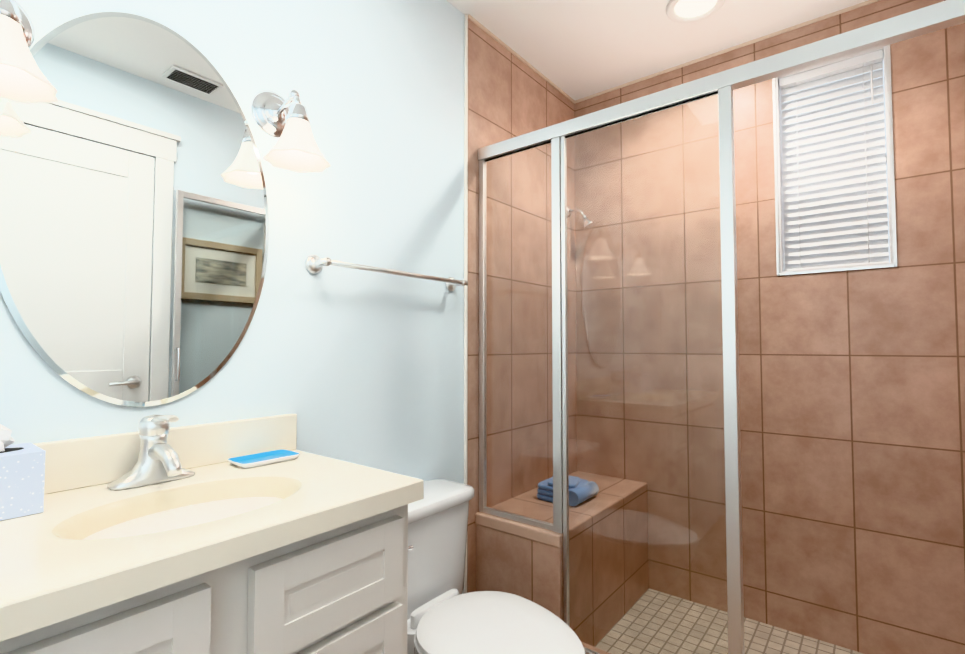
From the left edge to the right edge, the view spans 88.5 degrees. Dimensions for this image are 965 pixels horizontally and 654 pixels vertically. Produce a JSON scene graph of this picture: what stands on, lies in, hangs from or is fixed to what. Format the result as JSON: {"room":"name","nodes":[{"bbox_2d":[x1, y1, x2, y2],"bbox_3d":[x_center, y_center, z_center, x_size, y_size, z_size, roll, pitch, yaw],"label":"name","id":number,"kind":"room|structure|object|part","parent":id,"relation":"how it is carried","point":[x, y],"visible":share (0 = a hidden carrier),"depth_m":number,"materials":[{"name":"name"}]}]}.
{"room":"bathroom","nodes":[
{"label":"bathroom","id":0,"kind":"room"},
{"bbox_2d":[0,0,463,593],"bbox_3d":[-0.468,-0.022,1.534,0.100,2.510,3.275,-2,-3,38],"label":"wall","id":1,"kind":"structure","parent":0,"point":[356,366],"depth_m":1.52,"materials":[{"name":"blue paint"}]},
{"bbox_2d":[0,0,56,103],"bbox_3d":[-0.830,-0.522,0.848,0.205,0.221,0.159,-2,-3,38],"label":"sconce","id":2,"kind":"object","parent":1,"relation":"attached to","point":[23,79],"visible":1,"depth_m":0.86,"materials":[{"name":"white glass"}]},
{"bbox_2d":[0,12,268,406],"bbox_3d":[-0.739,-0.259,1.111,0.007,0.870,0.544,-2,-3,38],"label":"oval mirror","id":3,"kind":"object","parent":1,"relation":"attached to","point":[134,228],"visible":0.96,"depth_m":1.07,"materials":[{"name":"white mirror"}]},
{"bbox_2d":[250,89,330,172],"bbox_3d":[-0.489,-0.530,1.280,0.205,0.221,0.159,-2,-3,38],"label":"sconce","id":4,"kind":"object","parent":1,"relation":"attached to","point":[287,124],"visible":1,"depth_m":1.30,"materials":[{"name":"white glass"}]},
{"bbox_2d":[305,255,467,290],"bbox_3d":[-0.277,-0.173,1.641,0.073,0.054,0.644,-2,-3,38],"label":"towel rail","id":5,"kind":"object","parent":1,"relation":"attached to","point":[314,263],"visible":1,"depth_m":1.51,"materials":[{"name":"silver metal"}]},
{"bbox_2d":[464,14,467,592],"bbox_3d":[0.549,-0.025,1.465,1.580,2.510,0.012,-2,-3,38],"label":"trim","id":6,"kind":"structure","parent":1,"relation":"attached to","point":[465,238],"depth_m":1.96,"materials":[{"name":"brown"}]},
{"bbox_2d":[467,18,573,592],"bbox_3d":[0.218,0.007,2.311,0.010,2.510,0.905,-2,-3,38],"label":"wall tiles","id":7,"kind":"structure","parent":1,"relation":"attached to","point":[510,95],"depth_m":2.06,"materials":[{"name":"brown tile"}]},
{"bbox_2d":[468,14,574,102],"bbox_3d":[0.214,-1.241,2.339,0.008,0.012,0.870,-2,-3,38],"label":"trim","id":8,"kind":"structure","parent":1,"relation":"attached to","point":[518,56],"depth_m":2.27,"materials":[{"name":"beige tile"}]},
{"bbox_2d":[447,0,867,99],"bbox_3d":[0.191,-1.347,1.063,1.780,0.100,3.275,-2,-3,38],"label":"ceiling","id":9,"kind":"structure","parent":0,"point":[576,49],"depth_m":2.11,"materials":[{"name":"white paint"}]},
{"bbox_2d":[666,0,724,22],"bbox_3d":[0.832,-1.256,1.934,0.216,0.011,0.216,-2,-3,38],"label":"recessed light","id":10,"kind":"object","parent":9,"relation":"in","point":[686,11],"visible":0.98,"depth_m":1.96,"materials":[{"name":"white paint"}]},
{"bbox_2d":[574,0,964,653],"bbox_3d":[1.161,0.005,2.237,1.580,2.510,0.150,-2,-3,38],"label":"wall","id":11,"kind":"structure","parent":0,"point":[852,414],"depth_m":1.89,"materials":[{"name":"tile"}]},
{"bbox_2d":[574,0,880,103],"bbox_3d":[1.112,-1.246,2.224,1.560,0.012,0.008,-2,-3,38],"label":"trim","id":12,"kind":"structure","parent":11,"relation":"attached to","point":[868,2],"depth_m":2.20,"materials":[{"name":"beige tile"}]},
{"bbox_2d":[772,45,896,275],"bbox_3d":[1.438,-0.653,2.040,0.389,0.872,0.152,-2,-3,38],"label":"window","id":13,"kind":"structure","parent":11,"relation":"in","point":[778,174],"depth_m":1.99,"materials":[{"name":"white plastic"}]},
{"bbox_2d":[779,49,888,270],"bbox_3d":[1.423,-0.648,2.021,0.345,0.844,0.054,-2,-3,38],"label":"window blinds","id":14,"kind":"object","parent":13,"relation":"attached to","point":[835,214],"visible":0.94,"depth_m":2.02,"materials":[{"name":"white plastic"}]},
{"bbox_3d":[0.191,1.261,0.963,1.780,0.100,3.275,-2,-3,38],"label":"floor","id":15,"kind":"structure","parent":0,"visible":0},
{"bbox_2d":[0,413,423,653],"bbox_3d":[-0.607,0.712,0.836,0.510,0.988,0.912,-2,-3,38],"label":"bathroom vanity","id":16,"kind":"object","parent":15,"relation":"on","point":[301,553],"visible":0.96,"depth_m":0.85,"materials":[{"name":"white stone"}]},
{"bbox_2d":[0,424,45,520],"bbox_3d":[-0.863,0.230,0.789,0.120,0.164,0.232,-2,-3,38],"label":"tissue box","id":17,"kind":"object","parent":16,"relation":"on","point":[22,474],"visible":1,"depth_m":0.82,"materials":[{"name":"blue cardboard"}]},
{"bbox_3d":[-0.548,0.724,0.538,0.022,0.701,0.460,-2,-3,38],"label":"door","id":18,"kind":"part","parent":16,"relation":"part of","materials":[{"name":"white wood"}]},
{"bbox_2d":[107,414,194,489],"bbox_3d":[-0.652,0.249,1.010,0.154,0.144,0.154,-2,-3,38],"label":"faucet","id":19,"kind":"object","parent":16,"relation":"on","point":[158,461],"visible":1,"depth_m":1.01,"materials":[{"name":"silver metal"}]},
{"bbox_2d":[227,450,299,467],"bbox_3d":[-0.533,0.322,1.212,0.092,0.012,0.148,-2,-3,38],"label":"soap dish","id":20,"kind":"object","parent":16,"relation":"on","point":[260,459],"visible":0.96,"depth_m":1.21,"materials":[{"name":"blue plastic"}]},
{"bbox_3d":[-0.268,0.466,0.902,0.022,0.156,0.312,-2,-3,38],"label":"drawer","id":21,"kind":"part","parent":16,"relation":"part of","materials":[{"name":"white wood"}]},
{"bbox_3d":[-0.268,0.826,0.888,0.022,0.525,0.312,-2,-3,38],"label":"door","id":22,"kind":"part","parent":16,"relation":"part of","materials":[{"name":"white wood"}]},
{"bbox_2d":[407,479,584,653],"bbox_3d":[-0.041,0.876,1.382,0.704,0.702,0.472,-2,-3,38],"label":"toilet","id":23,"kind":"object","parent":15,"relation":"on","point":[445,615],"visible":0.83,"depth_m":1.43,"materials":[{"name":"white ceramic"}]},
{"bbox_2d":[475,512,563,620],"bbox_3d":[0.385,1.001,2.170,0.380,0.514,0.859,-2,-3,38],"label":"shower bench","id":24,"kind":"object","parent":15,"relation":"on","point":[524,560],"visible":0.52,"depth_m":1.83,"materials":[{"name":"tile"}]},
{"bbox_2d":[744,617,862,653],"bbox_3d":[1.029,1.234,1.717,1.180,0.012,0.755,-2,-3,38],"label":"shower floor","id":25,"kind":"structure","parent":15,"relation":"on","point":[761,638],"depth_m":1.94,"materials":[{"name":"tile"}]},
{"bbox_3d":[0.764,1.168,1.384,1.180,0.120,0.100,-2,-3,38],"label":"sill","id":26,"kind":"structure","parent":0,"visible":0},
{"bbox_2d":[478,0,964,653],"bbox_3d":[0.428,0.173,1.305,1.556,1.859,0.600,-2,-3,38],"label":"shower door","id":27,"kind":"structure","parent":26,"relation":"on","point":[610,450],"depth_m":1.62,"materials":[{"name":"clear glass"}]},
{"bbox_3d":[0.358,0.206,1.717,0.886,1.784,0.006,-2,-3,38],"label":"glass","id":28,"kind":"part","parent":27,"relation":"part of","materials":[{"name":"clear glass"}]}
]}

